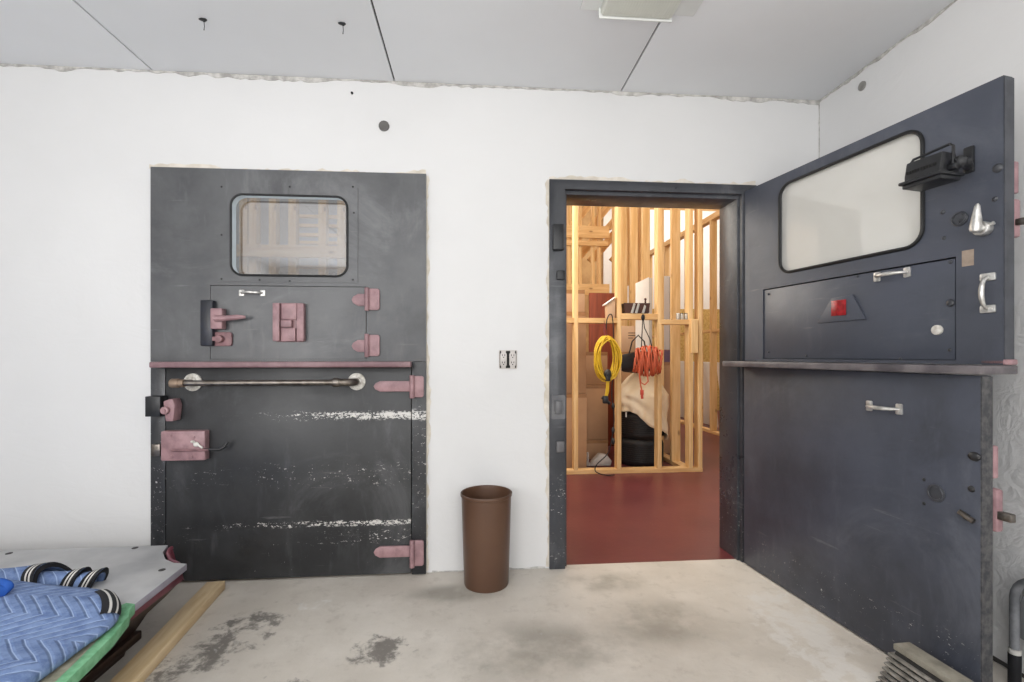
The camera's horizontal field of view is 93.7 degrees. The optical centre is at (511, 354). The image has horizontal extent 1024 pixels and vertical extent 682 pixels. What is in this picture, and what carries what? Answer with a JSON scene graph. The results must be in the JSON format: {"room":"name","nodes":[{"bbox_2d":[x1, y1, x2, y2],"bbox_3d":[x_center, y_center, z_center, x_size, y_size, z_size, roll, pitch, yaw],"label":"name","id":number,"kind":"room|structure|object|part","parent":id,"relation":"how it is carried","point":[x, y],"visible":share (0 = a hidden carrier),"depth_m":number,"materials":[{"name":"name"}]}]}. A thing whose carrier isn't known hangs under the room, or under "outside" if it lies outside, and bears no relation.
{"room":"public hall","nodes":[
{"label":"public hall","id":0,"kind":"room"},
{"bbox_2d":[236,198,345,361],"bbox_3d":[-1.927,-0.615,4.597,2.700,3.400,0.165,0,0,-5],"label":"wall","id":1,"kind":"structure","parent":0,"point":[250,250],"depth_m":4.54,"materials":[{"name":"brown wood"}]},
{"bbox_2d":[236,198,413,361],"bbox_3d":[-2.026,-0.715,5.504,2.850,3.600,0.100,0,0,-5],"label":"wall","id":2,"kind":"structure","parent":0,"point":[306,206],"depth_m":5.42,"materials":[{"name":"white paint"}]},
{"bbox_2d":[0,66,818,572],"bbox_3d":[-0.831,-0.160,2.456,5.140,2.490,0.190,0,0,-5],"label":"wall","id":3,"kind":"structure","parent":0,"point":[78,147],"depth_m":2.34,"materials":[{"name":"white paint"}]},
{"bbox_2d":[145,361,425,573],"bbox_3d":[-1.068,0.111,2.349,1.285,1.939,0.185,0,0,-5],"label":"door frame","id":4,"kind":"structure","parent":3,"relation":"attached to","point":[154,403],"depth_m":2.27,"materials":[{"name":"paint"}]},
{"bbox_3d":[-1.678,0.557,2.330,0.065,1.048,0.125,0,0,-5],"label":"post","id":5,"kind":"part","parent":4,"relation":"part of","materials":[{"name":"metal"}]},
{"bbox_3d":[-0.464,0.557,2.428,0.069,1.048,0.125,0,0,-5],"label":"post","id":6,"kind":"part","parent":4,"relation":"part of","materials":[{"name":"metal"}]},
{"bbox_2d":[149,167,425,367],"bbox_3d":[-1.064,-0.417,2.305,1.285,0.954,0.122,0,0,-5],"label":"door","id":7,"kind":"structure","parent":3,"relation":"in","point":[205,313],"depth_m":2.31,"materials":[{"name":"grey paint"}]},
{"bbox_3d":[-1.243,-0.297,2.282,0.121,0.030,0.041,0,0,-5],"label":"pull handle","id":8,"kind":"part","parent":7,"relation":"part of","materials":[{"name":"silver metal"}]},
{"bbox_3d":[-1.083,0.045,2.286,1.192,0.028,0.058,0,0,-5],"label":"shelf rail","id":9,"kind":"part","parent":7,"relation":"part of","materials":[{"name":"metal"}]},
{"bbox_3d":[-1.077,-0.583,2.315,0.653,0.464,0.007,0,0,-5],"label":"window plate","id":10,"kind":"part","parent":7,"relation":"part of","materials":[{"name":"grey paint"}]},
{"bbox_2d":[149,163,425,173],"bbox_3d":[-1.077,-0.905,2.338,1.301,0.037,0.006,0,0,-5],"label":"trim","id":11,"kind":"structure","parent":3,"relation":"attached to","point":[422,171],"depth_m":2.31,"materials":[{"name":"paint"}]},
{"bbox_2d":[160,367,423,580],"bbox_3d":[-1.034,0.567,2.291,1.207,1.012,0.156,0,0,-5],"label":"door","id":12,"kind":"structure","parent":3,"relation":"in","point":[271,472],"depth_m":2.31,"materials":[{"name":"black paint"}]},
{"bbox_3d":[-1.496,0.443,2.229,0.165,0.011,0.011,0,0,-5],"label":"bolt rod","id":13,"kind":"part","parent":12,"relation":"part of","materials":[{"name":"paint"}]},
{"bbox_3d":[-1.163,0.129,2.223,0.691,0.027,0.026,0,0,-5],"label":"pipe rail","id":14,"kind":"part","parent":12,"relation":"part of","materials":[{"name":"metal"}]},
{"bbox_2d":[379,121,388,130],"bbox_3d":[-0.633,-1.132,2.374,0.051,0.052,0.008,0,0,-5],"label":"plug","id":15,"kind":"object","parent":3,"relation":"attached to","point":[383,125],"visible":1,"depth_m":2.37,"materials":[{"name":"grey plastic"}]},
{"bbox_2d":[0,64,819,104],"bbox_3d":[-0.823,-1.344,2.358,4.940,0.025,0.006,0,0,-5],"label":"trim","id":16,"kind":"structure","parent":3,"relation":"attached to","point":[58,68],"depth_m":2.37,"materials":[{"name":"paint"}]},
{"bbox_2d":[425,176,430,570],"bbox_3d":[-0.419,0.092,2.391,0.034,1.966,0.006,0,0,-5],"label":"trim","id":17,"kind":"structure","parent":3,"relation":"attached to","point":[428,389],"depth_m":2.39,"materials":[{"name":"paint"}]},
{"bbox_2d":[432,566,544,572],"bbox_3d":[-0.115,1.078,2.416,0.569,0.013,0.005,0,0,-5],"label":"trim","id":18,"kind":"structure","parent":3,"relation":"attached to","point":[535,567],"depth_m":2.43,"materials":[{"name":"paint"}]},
{"bbox_2d":[499,350,516,368],"bbox_3d":[-0.020,0.023,2.421,0.092,0.094,0.010,0,0,-5],"label":"wall outlet","id":19,"kind":"object","parent":3,"relation":"attached to","point":[507,358],"visible":1,"depth_m":2.42,"materials":[{"name":"white plastic"}]},
{"bbox_2d":[500,350,506,368],"bbox_3d":[-0.043,0.023,2.419,0.033,0.094,0.008,0,0,-5],"label":"receptacle","id":20,"kind":"object","parent":19,"relation":"attached to","point":[503,353],"depth_m":2.42,"materials":[{"name":"white plastic"}]},
{"bbox_2d":[509,350,515,368],"bbox_3d":[0.003,0.023,2.423,0.033,0.094,0.008,0,0,-5],"label":"receptacle","id":21,"kind":"object","parent":19,"relation":"attached to","point":[512,353],"depth_m":2.42,"materials":[{"name":"white plastic"}]},
{"bbox_2d":[544,180,548,566],"bbox_3d":[0.178,0.092,2.439,0.033,1.966,0.006,0,0,-5],"label":"trim","id":22,"kind":"structure","parent":3,"relation":"attached to","point":[546,372],"depth_m":2.44,"materials":[{"name":"paint"}]},
{"bbox_2d":[549,175,755,184],"bbox_3d":[0.735,-0.901,2.485,1.097,0.032,0.006,0,0,-5],"label":"trim","id":23,"kind":"structure","parent":3,"relation":"attached to","point":[570,177],"depth_m":2.47,"materials":[{"name":"paint"}]},
{"bbox_2d":[549,179,756,568],"bbox_3d":[0.729,0.097,2.562,1.097,1.976,0.240,0,0,-5],"label":"door frame","id":24,"kind":"structure","parent":3,"relation":"attached to","point":[729,199],"depth_m":2.51,"materials":[{"name":"paint"}]},
{"bbox_3d":[0.235,0.263,2.420,0.069,0.122,0.026,0,0,-5],"label":"strike plate","id":25,"kind":"part","parent":24,"relation":"part of","materials":[{"name":"grey metal"}]},
{"bbox_2d":[818,105,819,157],"bbox_3d":[1.635,-0.735,2.558,0.008,1.240,0.005,0,0,-5],"label":"trim","id":26,"kind":"structure","parent":3,"relation":"attached to","point":[819,105],"depth_m":2.56,"materials":[{"name":"paint"}]},
{"bbox_2d":[722,75,1023,374],"bbox_3d":[1.320,-0.398,1.972,0.246,0.914,1.142,0,0,-15],"label":"door","id":27,"kind":"structure","parent":3,"relation":"in","point":[891,246],"depth_m":1.76,"materials":[{"name":"blue metal"}]},
{"bbox_3d":[1.357,-0.191,1.982,0.008,0.104,0.213,0,0,-15],"label":"peephole plate","id":28,"kind":"part","parent":27,"relation":"part of","materials":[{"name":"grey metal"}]},
{"bbox_2d":[722,361,1017,374],"bbox_3d":[1.322,0.045,1.986,0.165,0.027,1.117,0,0,-15],"label":"shelf","id":29,"kind":"object","parent":27,"relation":"attached to","point":[942,367],"depth_m":1.66,"materials":[{"name":"metal"}]},
{"bbox_3d":[1.393,-0.299,1.780,0.046,0.036,0.132,0,0,-15],"label":"pull handle","id":30,"kind":"part","parent":27,"relation":"part of","materials":[{"name":"silver metal"}]},
{"bbox_3d":[1.455,-0.421,1.491,0.070,0.094,0.056,0,0,-15],"label":"lever handle","id":31,"kind":"part","parent":27,"relation":"part of","materials":[{"name":"silver metal"}]},
{"bbox_3d":[1.470,-0.194,1.495,0.039,0.124,0.040,0,0,-15],"label":"pull handle","id":32,"kind":"part","parent":27,"relation":"part of","materials":[{"name":"silver metal"}]},
{"bbox_2d":[744,367,1015,681],"bbox_3d":[1.325,0.570,1.949,0.121,1.014,1.113,0,0,-11],"label":"door","id":33,"kind":"structure","parent":3,"relation":"in","point":[871,498],"depth_m":1.76,"materials":[{"name":"metal"}]},
{"bbox_3d":[1.328,0.190,1.736,0.046,0.038,0.138,0,0,-11],"label":"pull handle","id":34,"kind":"part","parent":33,"relation":"part of","materials":[{"name":"silver metal"}]},
{"bbox_3d":[1.396,0.496,1.475,0.016,0.033,0.047,0,0,-11],"label":"slot plate","id":35,"kind":"part","parent":33,"relation":"part of","materials":[{"name":"metal"}]},
{"bbox_2d":[0,0,954,99],"bbox_3d":[-0.609,-1.385,-0.290,5.140,0.060,5.320,0,0,-5],"label":"ceiling","id":36,"kind":"structure","parent":0,"point":[775,49],"depth_m":2.07,"materials":[{"name":"paint"}]},
{"bbox_3d":[-2.334,-1.362,-0.430,1.669,0.014,5.320,0,0,-5],"label":"panel","id":37,"kind":"part","parent":36,"relation":"part of","materials":[{"name":"paint"}]},
{"bbox_2d":[199,18,206,29],"bbox_3d":[-1.246,-1.332,1.935,0.030,0.046,0.018,0,0,-5],"label":"ceiling hook","id":38,"kind":"object","parent":36,"relation":"attached to","point":[200,19],"visible":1,"depth_m":1.93,"materials":[{"name":"black metal"}]},
{"bbox_3d":[-0.933,-1.362,-0.316,1.126,0.014,5.320,0,0,-5],"label":"panel","id":39,"kind":"part","parent":36,"relation":"part of","materials":[{"name":"paint"}]},
{"bbox_3d":[0.204,-1.362,-0.224,1.139,0.014,5.320,0,0,-5],"label":"panel","id":40,"kind":"part","parent":36,"relation":"part of","materials":[{"name":"paint"}]},
{"bbox_2d":[580,0,703,22],"bbox_3d":[0.544,-1.333,1.278,0.459,0.045,1.240,0,0,-5],"label":"ceiling light","id":41,"kind":"object","parent":36,"relation":"attached to","point":[633,10],"visible":1,"depth_m":1.84,"materials":[{"name":"white plastic"}]},
{"bbox_3d":[0.544,-1.352,1.278,0.459,0.006,1.240,0,0,-5],"label":"mounting plate","id":42,"kind":"part","parent":41,"relation":"part of","materials":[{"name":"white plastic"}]},
{"bbox_3d":[1.364,-1.362,-0.130,1.173,0.014,5.320,0,0,-5],"label":"panel","id":43,"kind":"part","parent":36,"relation":"part of","materials":[{"name":"paint"}]},
{"bbox_2d":[95,410,1023,681],"bbox_3d":[0.643,1.145,3.212,8.600,0.120,12.100,0,0,-5],"label":"floor","id":44,"kind":"structure","parent":0,"point":[720,620],"depth_m":1.96,"materials":[{"name":"concrete"}]},
{"bbox_2d":[0,545,186,681],"bbox_3d":[-1.978,0.953,1.073,1.730,0.264,1.958,0,0,-5],"label":"pool table","id":45,"kind":"object","parent":44,"relation":"on","point":[141,577],"visible":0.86,"depth_m":1.76,"materials":[{"name":"grey stone"}]},
{"bbox_2d":[0,562,121,681],"bbox_3d":[-1.824,0.762,1.037,1.330,0.134,1.459,0,0,-5],"label":"blanket","id":46,"kind":"object","parent":45,"relation":"on","point":[50,611],"visible":1,"depth_m":1.42,"materials":[{"name":"blue fabric"}]},
{"bbox_3d":[-1.352,1.026,0.954,0.115,0.033,1.621,0,0,-5],"label":"rail","id":47,"kind":"part","parent":45,"relation":"part of","materials":[{"name":"brown wood"}]},
{"bbox_3d":[-2.034,0.870,1.048,1.614,0.034,1.918,0,0,-5],"label":"maroon rail","id":48,"kind":"part","parent":45,"relation":"part of","materials":[{"name":"brown wood"}]},
{"bbox_2d":[110,581,224,681],"bbox_3d":[-1.271,1.065,1.654,0.078,0.038,1.150,0,0,-10],"label":"plank","id":49,"kind":"object","parent":44,"relation":"on","point":[151,655],"visible":1,"depth_m":1.79,"materials":[{"name":"brown wood"}]},
{"bbox_2d":[460,485,511,592],"bbox_3d":[-0.122,0.869,2.288,0.248,0.433,0.248,0,0,-5],"label":"waste bin","id":50,"kind":"object","parent":44,"relation":"on","point":[486,509],"visible":1,"depth_m":2.19,"materials":[{"name":"brown plastic"}]},
{"bbox_2d":[567,394,586,467],"bbox_3d":[0.465,0.725,4.713,0.448,0.716,0.402,0,0,-5],"label":"cardboard box","id":51,"kind":"object","parent":44,"relation":"on","point":[582,398],"visible":0.14,"depth_m":4.53,"materials":[{"name":"brown cardboard"}]},
{"bbox_2d":[567,312,585,393],"bbox_3d":[0.473,-0.021,4.704,0.422,0.772,0.382,0,0,-5],"label":"cardboard box","id":52,"kind":"object","parent":51,"relation":"on","point":[581,327],"visible":0.24,"depth_m":4.53,"materials":[{"name":"brown cardboard"}]},
{"bbox_2d":[567,290,584,311],"bbox_3d":[0.488,-0.513,4.715,0.375,0.208,0.362,0,0,-5],"label":"cardboard box","id":53,"kind":"object","parent":52,"relation":"on","point":[581,293],"visible":0.23,"depth_m":4.54,"materials":[{"name":"brown cardboard"}]},
{"bbox_2d":[587,440,607,458],"bbox_3d":[0.851,0.983,5.161,0.270,0.200,0.352,0,0,-5],"label":"cardboard box","id":54,"kind":"object","parent":44,"relation":"on","point":[594,447],"visible":0.27,"depth_m":4.99,"materials":[{"name":"brown cardboard"}]},
{"bbox_2d":[586,385,607,439],"bbox_3d":[0.851,0.596,5.161,0.270,0.570,0.352,0,0,-5],"label":"cardboard box","id":55,"kind":"object","parent":54,"relation":"on","point":[597,411],"visible":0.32,"depth_m":4.99,"materials":[{"name":"brown cardboard"}]},
{"bbox_2d":[586,352,607,384],"bbox_3d":[0.855,0.138,5.171,0.260,0.341,0.332,0,0,-5],"label":"cardboard box","id":56,"kind":"object","parent":55,"relation":"on","point":[591,377],"visible":0.34,"depth_m":5.00,"materials":[{"name":"brown cardboard"}]},
{"bbox_2d":[587,452,610,465],"bbox_3d":[0.844,1.017,4.704,0.249,0.130,0.080,0,0,-5],"label":"clamp","id":57,"kind":"object","parent":44,"relation":"on","point":[606,461],"visible":0.87,"depth_m":4.67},
{"bbox_3d":[0.741,1.017,4.695,0.043,0.130,0.044,0,0,-5],"label":"screw post","id":58,"kind":"part","parent":57,"relation":"part of","materials":[{"name":"grey metal"}]},
{"bbox_2d":[589,293,613,445],"bbox_3d":[1.077,0.172,5.726,0.321,1.820,0.040,0,0,-5],"label":"wood panel","id":59,"kind":"object","parent":44,"relation":"on","point":[596,300],"visible":0.25,"depth_m":5.71,"materials":[{"name":"wood"}]},
{"bbox_2d":[621,352,632,383],"bbox_3d":[1.339,0.526,5.411,0.297,1.114,0.272,0,0,-5],"label":"cardboard box","id":60,"kind":"object","parent":44,"relation":"on","point":[624,375],"visible":0.13,"depth_m":5.27,"materials":[{"name":"brown cardboard"}]},
{"bbox_2d":[621,326,634,351],"bbox_3d":[1.340,-0.176,5.400,0.297,0.285,0.251,0,0,-5],"label":"cardboard box","id":61,"kind":"object","parent":60,"relation":"on","point":[627,332],"visible":0.41,"depth_m":5.27,"materials":[{"name":"brown cardboard"}]},
{"bbox_2d":[621,436,663,466],"bbox_3d":[1.290,0.954,4.820,0.444,0.258,0.444,0,0,-5],"label":"tyre","id":62,"kind":"object","parent":44,"relation":"on","point":[636,453],"visible":0.66,"depth_m":4.63,"materials":[{"name":"black rubber"}]},
{"bbox_2d":[621,411,663,439],"bbox_3d":[1.296,0.692,4.820,0.444,0.258,0.444,0,0,-5],"label":"tyre","id":63,"kind":"object","parent":62,"relation":"on","point":[633,426],"visible":0.59,"depth_m":4.63,"materials":[{"name":"black rubber"}]},
{"bbox_2d":[621,372,668,439],"bbox_3d":[1.307,0.503,4.817,0.533,0.693,0.535,0,0,-5],"label":"sheet","id":64,"kind":"object","parent":63,"relation":"on","point":[631,400],"visible":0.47,"depth_m":4.63,"materials":[{"name":"beige fabric"}]},
{"bbox_2d":[621,335,653,372],"bbox_3d":[1.231,-0.010,4.695,0.396,0.379,0.110,0,0,-5],"label":"duffel bag","id":65,"kind":"object","parent":64,"relation":"on","point":[627,364],"visible":0.34,"depth_m":4.65,"materials":[{"name":"black fabric"}]},
{"bbox_2d":[635,277,651,371],"bbox_3d":[1.427,0.120,5.200,0.173,1.925,0.035,0,0,-5],"label":"sheet","id":66,"kind":"object","parent":44,"relation":"on","point":[643,289],"visible":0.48,"depth_m":5.18,"materials":[{"name":"white paper"}]},
{"bbox_2d":[664,362,669,452],"bbox_3d":[1.702,0.580,5.375,0.140,1.006,0.202,0,0,-5],"label":"cardboard box","id":67,"kind":"object","parent":44,"relation":"on","point":[666,364],"visible":0.2,"depth_m":5.28,"materials":[{"name":"brown cardboard"}]},
{"bbox_2d":[664,350,669,361],"bbox_3d":[1.702,0.010,5.375,0.140,0.132,0.200,0,0,-5],"label":"cardboard box","id":68,"kind":"object","parent":67,"relation":"on","point":[666,352],"visible":0.28,"depth_m":5.28,"materials":[{"name":"purple cardboard"}]},
{"bbox_2d":[664,276,669,349],"bbox_3d":[1.722,-0.469,5.354,0.127,0.820,0.035,0,0,-5],"label":"sheet","id":69,"kind":"object","parent":68,"relation":"on","point":[666,278],"visible":0.56,"depth_m":5.34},
{"bbox_2d":[680,361,683,417],"bbox_3d":[2.914,0.594,8.438,0.108,0.978,0.750,0,0,-5],"label":"board","id":70,"kind":"object","parent":44,"relation":"on","point":[681,362],"visible":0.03,"depth_m":8.24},
{"bbox_2d":[693,362,718,426],"bbox_3d":[2.998,0.595,7.542,0.125,0.976,0.750,0,0,-5],"label":"board","id":71,"kind":"object","parent":44,"relation":"on","point":[706,365],"visible":0.26,"depth_m":7.41,"materials":[{"name":"beige wood"}]},
{"bbox_2d":[717,362,718,382],"bbox_3d":[3.082,0.596,6.646,0.142,0.974,0.750,0,0,-5],"label":"board","id":72,"kind":"object","parent":44,"relation":"on","point":[717,362],"visible":0.09,"depth_m":6.99,"materials":[{"name":"beige wood"}]},
{"bbox_2d":[876,642,973,681],"bbox_3d":[1.314,1.020,1.220,0.128,0.130,0.750,0,0,-8],"label":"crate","id":73,"kind":"object","parent":44,"relation":"on","point":[909,663],"visible":1,"depth_m":1.52,"materials":[{"name":"grey wood"}]},
{"bbox_2d":[1007,578,1023,681],"bbox_3d":[1.661,0.890,1.474,0.033,0.390,0.243,0,0,-5],"label":"pipe","id":74,"kind":"object","parent":44,"relation":"on","point":[1016,608],"visible":1,"depth_m":1.57,"materials":[{"name":"grey metal"}]},
{"bbox_3d":[1.661,0.830,1.474,0.026,0.270,0.236,0,0,-5],"label":"hoop frame","id":75,"kind":"part","parent":74,"relation":"part of","materials":[{"name":"grey plastic"}]},
{"bbox_3d":[1.670,0.829,1.475,0.010,0.192,0.186,0,0,-5],"label":"panel","id":76,"kind":"part","parent":74,"relation":"part of","materials":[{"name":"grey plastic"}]},
{"bbox_2d":[567,206,640,325],"bbox_3d":[0.488,-0.915,6.972,3.298,4.000,0.720,0,0,-5],"label":"wall","id":77,"kind":"structure","parent":0,"point":[594,231],"depth_m":6.93,"materials":[{"name":"brown wood"}]},
{"bbox_3d":[1.691,-0.915,6.759,0.060,4.000,0.100,0,0,-5],"label":"post","id":78,"kind":"part","parent":77,"relation":"part of","materials":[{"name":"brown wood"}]},
{"bbox_3d":[1.820,-0.915,6.769,0.060,4.000,0.100,0,0,-5],"label":"post","id":79,"kind":"part","parent":77,"relation":"part of","materials":[{"name":"brown wood"}]},
{"bbox_2d":[567,206,702,474],"bbox_3d":[0.809,-0.603,4.414,1.925,3.376,0.110,0,0,-5],"label":"wall partition","id":80,"kind":"structure","parent":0,"point":[693,327],"depth_m":4.43,"materials":[{"name":"brown wood"}]},
{"bbox_2d":[594,314,614,475],"bbox_3d":[0.836,0.355,4.332,0.200,1.460,0.080,0,0,-5],"label":"power cord","id":81,"kind":"object","parent":80,"relation":"hanging from","point":[613,404],"visible":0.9,"depth_m":4.35,"materials":[{"name":"black rubber"}]},
{"bbox_2d":[594,322,621,404],"bbox_3d":[0.854,0.062,4.285,0.249,0.759,0.102,0,0,-5],"label":"extension cord","id":82,"kind":"object","parent":80,"relation":"hanging from","point":[608,375],"visible":1,"depth_m":4.26,"materials":[{"name":"yellow rubber"}]},
{"bbox_2d":[602,297,614,317],"bbox_3d":[0.892,-0.436,4.424,0.105,0.196,0.085,0,0,-5],"label":"carton","id":83,"kind":"object","parent":80,"relation":"on","point":[610,305],"visible":0.86,"depth_m":4.40,"materials":[{"name":"cardboard"}]},
{"bbox_3d":[0.808,1.066,4.424,1.925,0.038,0.089,0,0,-5],"label":"plate","id":84,"kind":"part","parent":80,"relation":"part of","materials":[{"name":"brown wood"}]},
{"bbox_2d":[621,298,649,313],"bbox_3d":[1.146,-0.456,4.452,0.247,0.148,0.084,0,0,-5],"label":"wooden caddy","id":85,"kind":"object","parent":80,"relation":"on","point":[626,307],"visible":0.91,"depth_m":4.41,"materials":[{"name":"brown wood"}]},
{"bbox_2d":[621,303,649,313],"bbox_3d":[1.146,-0.430,4.452,0.247,0.096,0.084,0,0,-5],"label":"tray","id":86,"kind":"object","parent":85,"relation":"on","point":[626,307],"depth_m":4.41,"materials":[{"name":"brown wood"}]},
{"bbox_2d":[633,314,662,398],"bbox_3d":[1.225,0.010,4.320,0.298,0.760,0.127,0,0,-5],"label":"extension cord","id":87,"kind":"object","parent":80,"relation":"hanging from","point":[645,361],"visible":1,"depth_m":4.28,"materials":[{"name":"orange rubber"}]},
{"bbox_2d":[571,206,718,351],"bbox_3d":[0.158,-1.215,9.193,8.600,4.600,0.100,0,0,-5],"label":"wall","id":88,"kind":"structure","parent":0,"point":[586,265],"depth_m":9.25,"materials":[{"name":"brown wood"}]},
{"bbox_2d":[612,207,684,465],"bbox_3d":[1.546,-0.603,5.691,0.090,3.376,2.305,0,0,-5],"label":"wall","id":89,"kind":"structure","parent":0,"point":[673,458],"depth_m":4.77,"materials":[{"name":"brown wood"}]},
{"bbox_3d":[1.546,1.066,5.691,0.090,0.038,2.305,0,0,-5],"label":"plate","id":90,"kind":"part","parent":89,"relation":"part of","materials":[{"name":"brown wood"}]},
{"bbox_2d":[603,209,718,308],"bbox_3d":[2.956,-1.855,9.339,2.400,1.920,0.040,0,0,-5],"label":"board","id":91,"kind":"object","parent":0,"point":[607,264],"visible":0.07,"depth_m":9.35,"materials":[{"name":"white paint"}]},
{"bbox_2d":[627,309,718,409],"bbox_3d":[2.956,0.095,9.334,2.400,1.980,0.050,0,0,-5],"label":"wall","id":92,"kind":"structure","parent":0,"point":[706,312],"depth_m":9.38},
{"bbox_2d":[650,210,718,435],"bbox_3d":[2.836,-0.430,6.168,0.090,3.030,5.838,0,0,-5],"label":"wall","id":93,"kind":"structure","parent":0,"point":[711,220],"depth_m":6.65,"materials":[{"name":"brown wood"}]},
{"bbox_3d":[2.838,-1.905,6.149,0.090,0.080,5.800,0,0,-5],"label":"plate","id":94,"kind":"part","parent":93,"relation":"part of","materials":[{"name":"brown wood"}]},
{"bbox_3d":[2.838,1.066,6.149,0.090,0.038,5.800,0,0,-5],"label":"plate","id":95,"kind":"part","parent":93,"relation":"part of","materials":[{"name":"brown wood"}]},
{"bbox_2d":[820,0,1023,677],"bbox_3d":[1.899,-0.160,-0.037,0.100,2.490,5.220,0,0,-5],"label":"wall","id":96,"kind":"structure","parent":0,"point":[972,44],"depth_m":1.75,"materials":[{"name":"white paint"}]},
{"bbox_2d":[858,81,865,90],"bbox_3d":[1.659,-1.275,2.275,0.008,0.042,0.041,0,0,-5],"label":"plug","id":97,"kind":"object","parent":96,"relation":"attached to","point":[862,85],"visible":1,"depth_m":2.27,"materials":[{"name":"white plastic"}]},
{"bbox_2d":[819,0,956,101],"bbox_3d":[1.846,-1.347,-0.041,0.006,0.018,5.220,0,0,-5],"label":"trim","id":98,"kind":"structure","parent":96,"relation":"attached to","point":[934,17],"depth_m":2.12,"materials":[{"name":"paint"}]},
{"bbox_2d":[993,656,1023,677],"bbox_3d":[1.848,1.073,-0.046,0.004,0.020,5.210,0,0,-5],"label":"trim","id":99,"kind":"structure","parent":96,"relation":"attached to","point":[995,659],"depth_m":1.68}
]}

